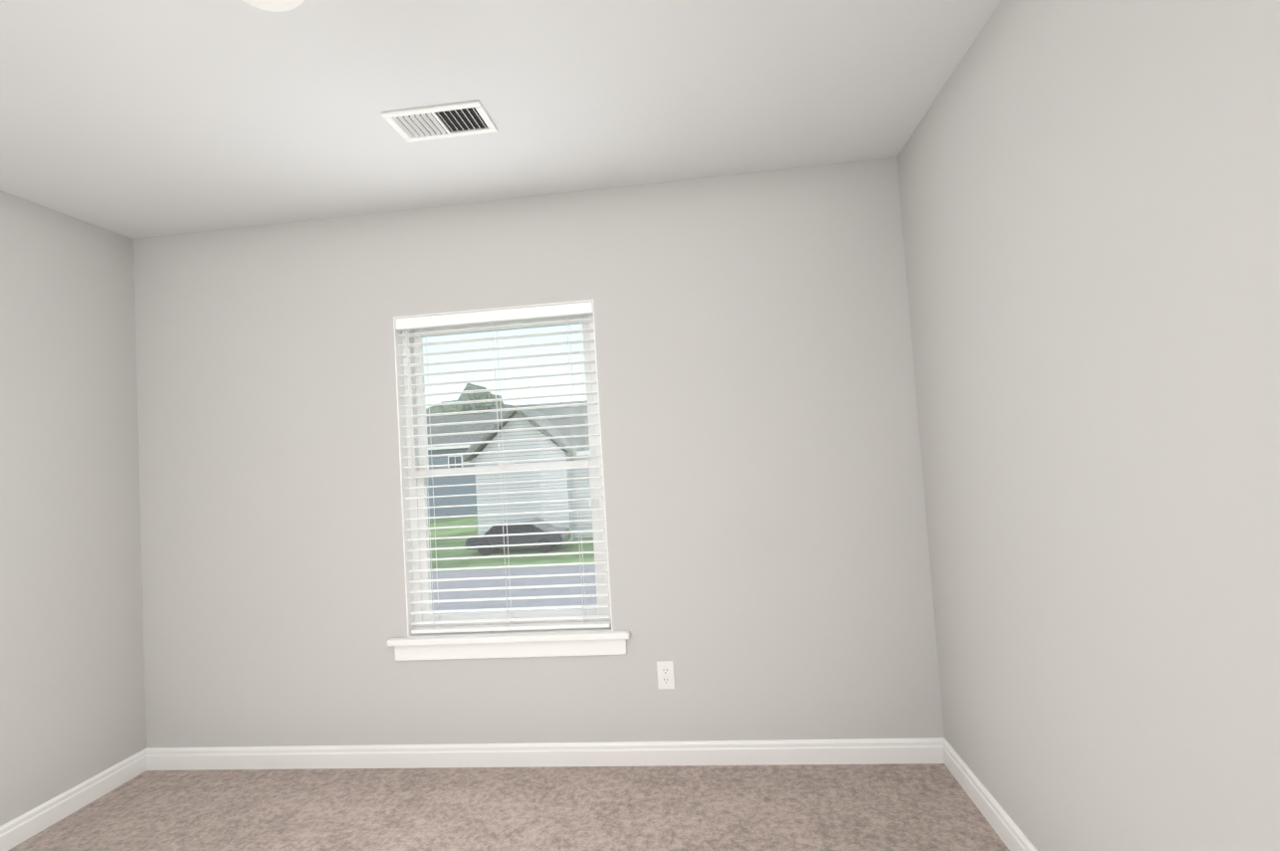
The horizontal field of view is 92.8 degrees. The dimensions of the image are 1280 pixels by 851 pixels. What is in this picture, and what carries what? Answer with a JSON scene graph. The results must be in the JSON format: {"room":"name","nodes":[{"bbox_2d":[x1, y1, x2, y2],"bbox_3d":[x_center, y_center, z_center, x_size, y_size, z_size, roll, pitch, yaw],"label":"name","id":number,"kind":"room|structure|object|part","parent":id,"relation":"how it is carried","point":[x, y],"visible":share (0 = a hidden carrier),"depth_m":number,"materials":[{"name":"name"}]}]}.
{"room":"empty bedroom","nodes":[
{"label":"empty bedroom","id":0,"kind":"room"},
{"bbox_2d":[0,190,146,826],"bbox_3d":[-2.631,0.256,0.436,0.140,2.440,5.080,-4,-2,6],"label":"wall","id":1,"kind":"structure","parent":0,"point":[72,690],"depth_m":2.49,"materials":[{"name":"beige paint"}]},
{"bbox_2d":[0,748,147,850],"bbox_3d":[-2.482,1.421,0.377,0.015,0.092,4.800,-4,-2,6],"label":"baseboard","id":2,"kind":"structure","parent":1,"relation":"attached to","point":[31,823],"depth_m":2.41,"materials":[{"name":"white wood"}]},
{"bbox_2d":[0,0,1000,238],"bbox_3d":[-0.921,-1.179,0.307,3.750,0.200,5.080,-4,-2,6],"label":"ceiling","id":3,"kind":"structure","parent":0,"point":[136,118],"depth_m":1.91,"materials":[{"name":"white paint"}]},
{"bbox_2d":[242,0,303,11],"bbox_3d":[-0.790,-0.895,0.574,1.265,0.359,1.246,-4,-2,6],"label":"ceiling light","id":4,"kind":"object","parent":3,"relation":"hanging from","point":[277,5],"visible":1,"depth_m":1.17,"materials":[{"name":"white glass"}]},
{"bbox_2d":[381,100,497,142],"bbox_3d":[-0.666,-1.016,2.042,0.330,0.016,0.180,-4,-2,6],"label":"ceiling vent","id":5,"kind":"object","parent":3,"relation":"in","point":[442,121],"visible":1,"depth_m":2.04,"materials":[{"name":"white metal"}]},
{"bbox_2d":[7,763,1010,850],"bbox_3d":[-0.758,1.454,0.194,3.750,0.200,5.080,-4,-2,6],"label":"floor","id":6,"kind":"structure","parent":0,"point":[864,807],"depth_m":2.25,"materials":[{"name":"carpet"}]},
{"bbox_2d":[133,157,944,747],"bbox_3d":[-0.581,0.227,2.706,3.470,2.440,0.140,-4,-2,6],"label":"wall","id":7,"kind":"structure","parent":0,"point":[766,532],"depth_m":2.60,"materials":[{"name":"beige paint"}]},
{"bbox_2d":[395,301,611,634],"bbox_3d":[-0.600,0.193,2.707,0.905,1.410,0.135,-4,-2,6],"label":"window blinds","id":8,"kind":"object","parent":7,"relation":"in","point":[425,616],"depth_m":2.68,"materials":[{"name":"white plastic"}]},
{"bbox_2d":[406,330,414,484],"bbox_3d":[-1.014,-0.080,2.687,0.008,0.684,0.008,-4,-2,6],"label":"blind wand","id":9,"kind":"object","parent":8,"relation":"hanging from","point":[406,330],"depth_m":2.68,"materials":[{"name":"white plastic"}]},
{"bbox_2d":[420,327,434,630],"bbox_3d":[-0.934,0.224,2.678,0.002,1.330,0.002,-4,-2,6],"label":"blind cord","id":10,"kind":"object","parent":8,"relation":"hanging from","point":[420,327],"depth_m":2.68,"materials":[{"name":"white fabric"}]},
{"bbox_2d":[425,328,439,626],"bbox_3d":[-0.929,0.226,2.729,0.002,1.330,0.002,-4,-2,6],"label":"blind cord","id":11,"kind":"object","parent":8,"relation":"hanging from","point":[425,328],"depth_m":2.73,"materials":[{"name":"white fabric"}]},
{"bbox_2d":[491,321,508,627],"bbox_3d":[-0.606,0.203,2.644,0.002,1.330,0.002,-4,-2,6],"label":"blind cord","id":12,"kind":"object","parent":8,"relation":"hanging from","point":[492,321],"depth_m":2.64,"materials":[{"name":"white fabric"}]},
{"bbox_3d":[-0.605,0.189,2.668,0.889,1.390,0.055,-4,-2,6],"label":"window blind rails","id":13,"kind":"part","parent":8,"relation":"part of","materials":[{"name":"white plastic"}]},
{"bbox_2d":[495,322,512,624],"bbox_3d":[-0.600,0.204,2.695,0.002,1.330,0.002,-4,-2,6],"label":"blind cord","id":14,"kind":"object","parent":8,"relation":"hanging from","point":[496,322],"depth_m":2.69,"materials":[{"name":"white fabric"}]},
{"bbox_2d":[566,316,586,625],"bbox_3d":[-0.278,0.181,2.610,0.002,1.330,0.002,-4,-2,6],"label":"blind cord","id":15,"kind":"object","parent":8,"relation":"hanging from","point":[568,317],"depth_m":2.63,"materials":[{"name":"white fabric"}]},
{"bbox_2d":[579,315,592,507],"bbox_3d":[-0.234,-0.062,2.604,0.014,0.824,0.013,-4,-2,6],"label":"blind cord","id":16,"kind":"object","parent":8,"relation":"hanging from","point":[590,503],"depth_m":2.60,"materials":[{"name":"white fabric"}]},
{"bbox_2d":[393,299,613,637],"bbox_3d":[-0.604,0.192,2.670,0.905,1.410,0.062,-4,-2,6],"label":"window frame","id":17,"kind":"object","parent":7,"relation":"attached to","point":[404,483],"visible":0.55,"depth_m":2.70,"materials":[{"name":"white wood"}]},
{"bbox_2d":[386,626,630,660],"bbox_3d":[-0.560,0.941,2.618,1.055,0.098,0.111,-4,-2,6],"label":"window sill","id":18,"kind":"structure","parent":7,"relation":"attached to","point":[523,643],"depth_m":2.59,"materials":[{"name":"white wood"}]},
{"bbox_2d":[146,737,943,770],"bbox_3d":[-0.516,1.395,2.578,3.470,0.092,0.015,-4,-2,6],"label":"baseboard","id":19,"kind":"structure","parent":7,"relation":"attached to","point":[784,751],"depth_m":2.56,"materials":[{"name":"white wood"}]},
{"bbox_2d":[656,660,674,689],"bbox_3d":[0.108,1.037,2.529,0.070,0.115,0.009,-4,-2,6],"label":"electrical outlet","id":20,"kind":"object","parent":7,"relation":"attached to","point":[666,675],"visible":1,"depth_m":2.53,"materials":[{"name":"white plastic"}]},
{"bbox_2d":[896,0,1279,850],"bbox_3d":[0.952,0.018,0.066,0.140,2.440,5.080,-4,-2,6],"label":"wall","id":21,"kind":"structure","parent":0,"point":[1090,199],"depth_m":1.31,"materials":[{"name":"beige paint"}]},
{"bbox_2d":[942,737,1038,850],"bbox_3d":[0.947,1.194,0.024,0.015,0.092,4.800,-4,-2,6],"label":"baseboard","id":22,"kind":"structure","parent":21,"relation":"attached to","point":[1009,832],"depth_m":2.03,"materials":[{"name":"white wood"}]},
{"label":"outside","id":23,"kind":"structure","parent":0,"visible":0},
{"bbox_2d":[427,516,594,571],"bbox_3d":[-9.554,8.228,74.048,150.000,0.300,139.360,-4,-2,6],"label":"lawn","id":24,"kind":"structure","parent":23,"point":[476,562],"depth_m":28.41,"materials":[{"name":"green plant"}]},
{"bbox_2d":[426,405,441,418],"bbox_3d":[-26.003,3.129,77.085,9.558,12.167,11.128,-4,-2,6],"label":"tree","id":25,"kind":"object","parent":24,"relation":"on","point":[433,409],"depth_m":76.89,"materials":[{"name":"green plant"}]},
{"bbox_2d":[426,413,488,518],"bbox_3d":[-16.617,3.388,52.983,10.900,8.420,9.960,-4,-2,6],"label":"house","id":26,"kind":"structure","parent":24,"relation":"on","point":[458,480],"depth_m":48.35,"materials":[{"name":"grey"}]},
{"bbox_2d":[440,383,513,416],"bbox_3d":[-17.674,1.751,65.851,9.887,12.926,10.025,-4,-2,6],"label":"tree","id":27,"kind":"object","parent":24,"relation":"on","point":[476,396],"depth_m":65.28,"materials":[{"name":"green plant"}]},
{"bbox_2d":[465,517,571,555],"bbox_3d":[-5.670,5.174,28.651,4.560,1.420,1.820,-4,-2,6],"label":"car","id":28,"kind":"object","parent":24,"relation":"on","point":[493,540],"depth_m":27.82,"materials":[{"name":"paint"}]},
{"bbox_2d":[462,400,593,540],"bbox_3d":[-1.944,2.173,35.913,13.900,7.570,10.900,-4,-2,6],"label":"house","id":29,"kind":"structure","parent":24,"relation":"on","point":[535,475],"depth_m":31.41,"materials":[{"name":"white"}]},
{"bbox_2d":[430,564,597,614],"bbox_3d":[-15.104,6.156,21.561,150.000,0.020,7.000,-4,-2,6],"label":"street","id":30,"kind":"structure","parent":23,"relation":"attached to","point":[454,584],"depth_m":20.24,"materials":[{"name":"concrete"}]}
]}

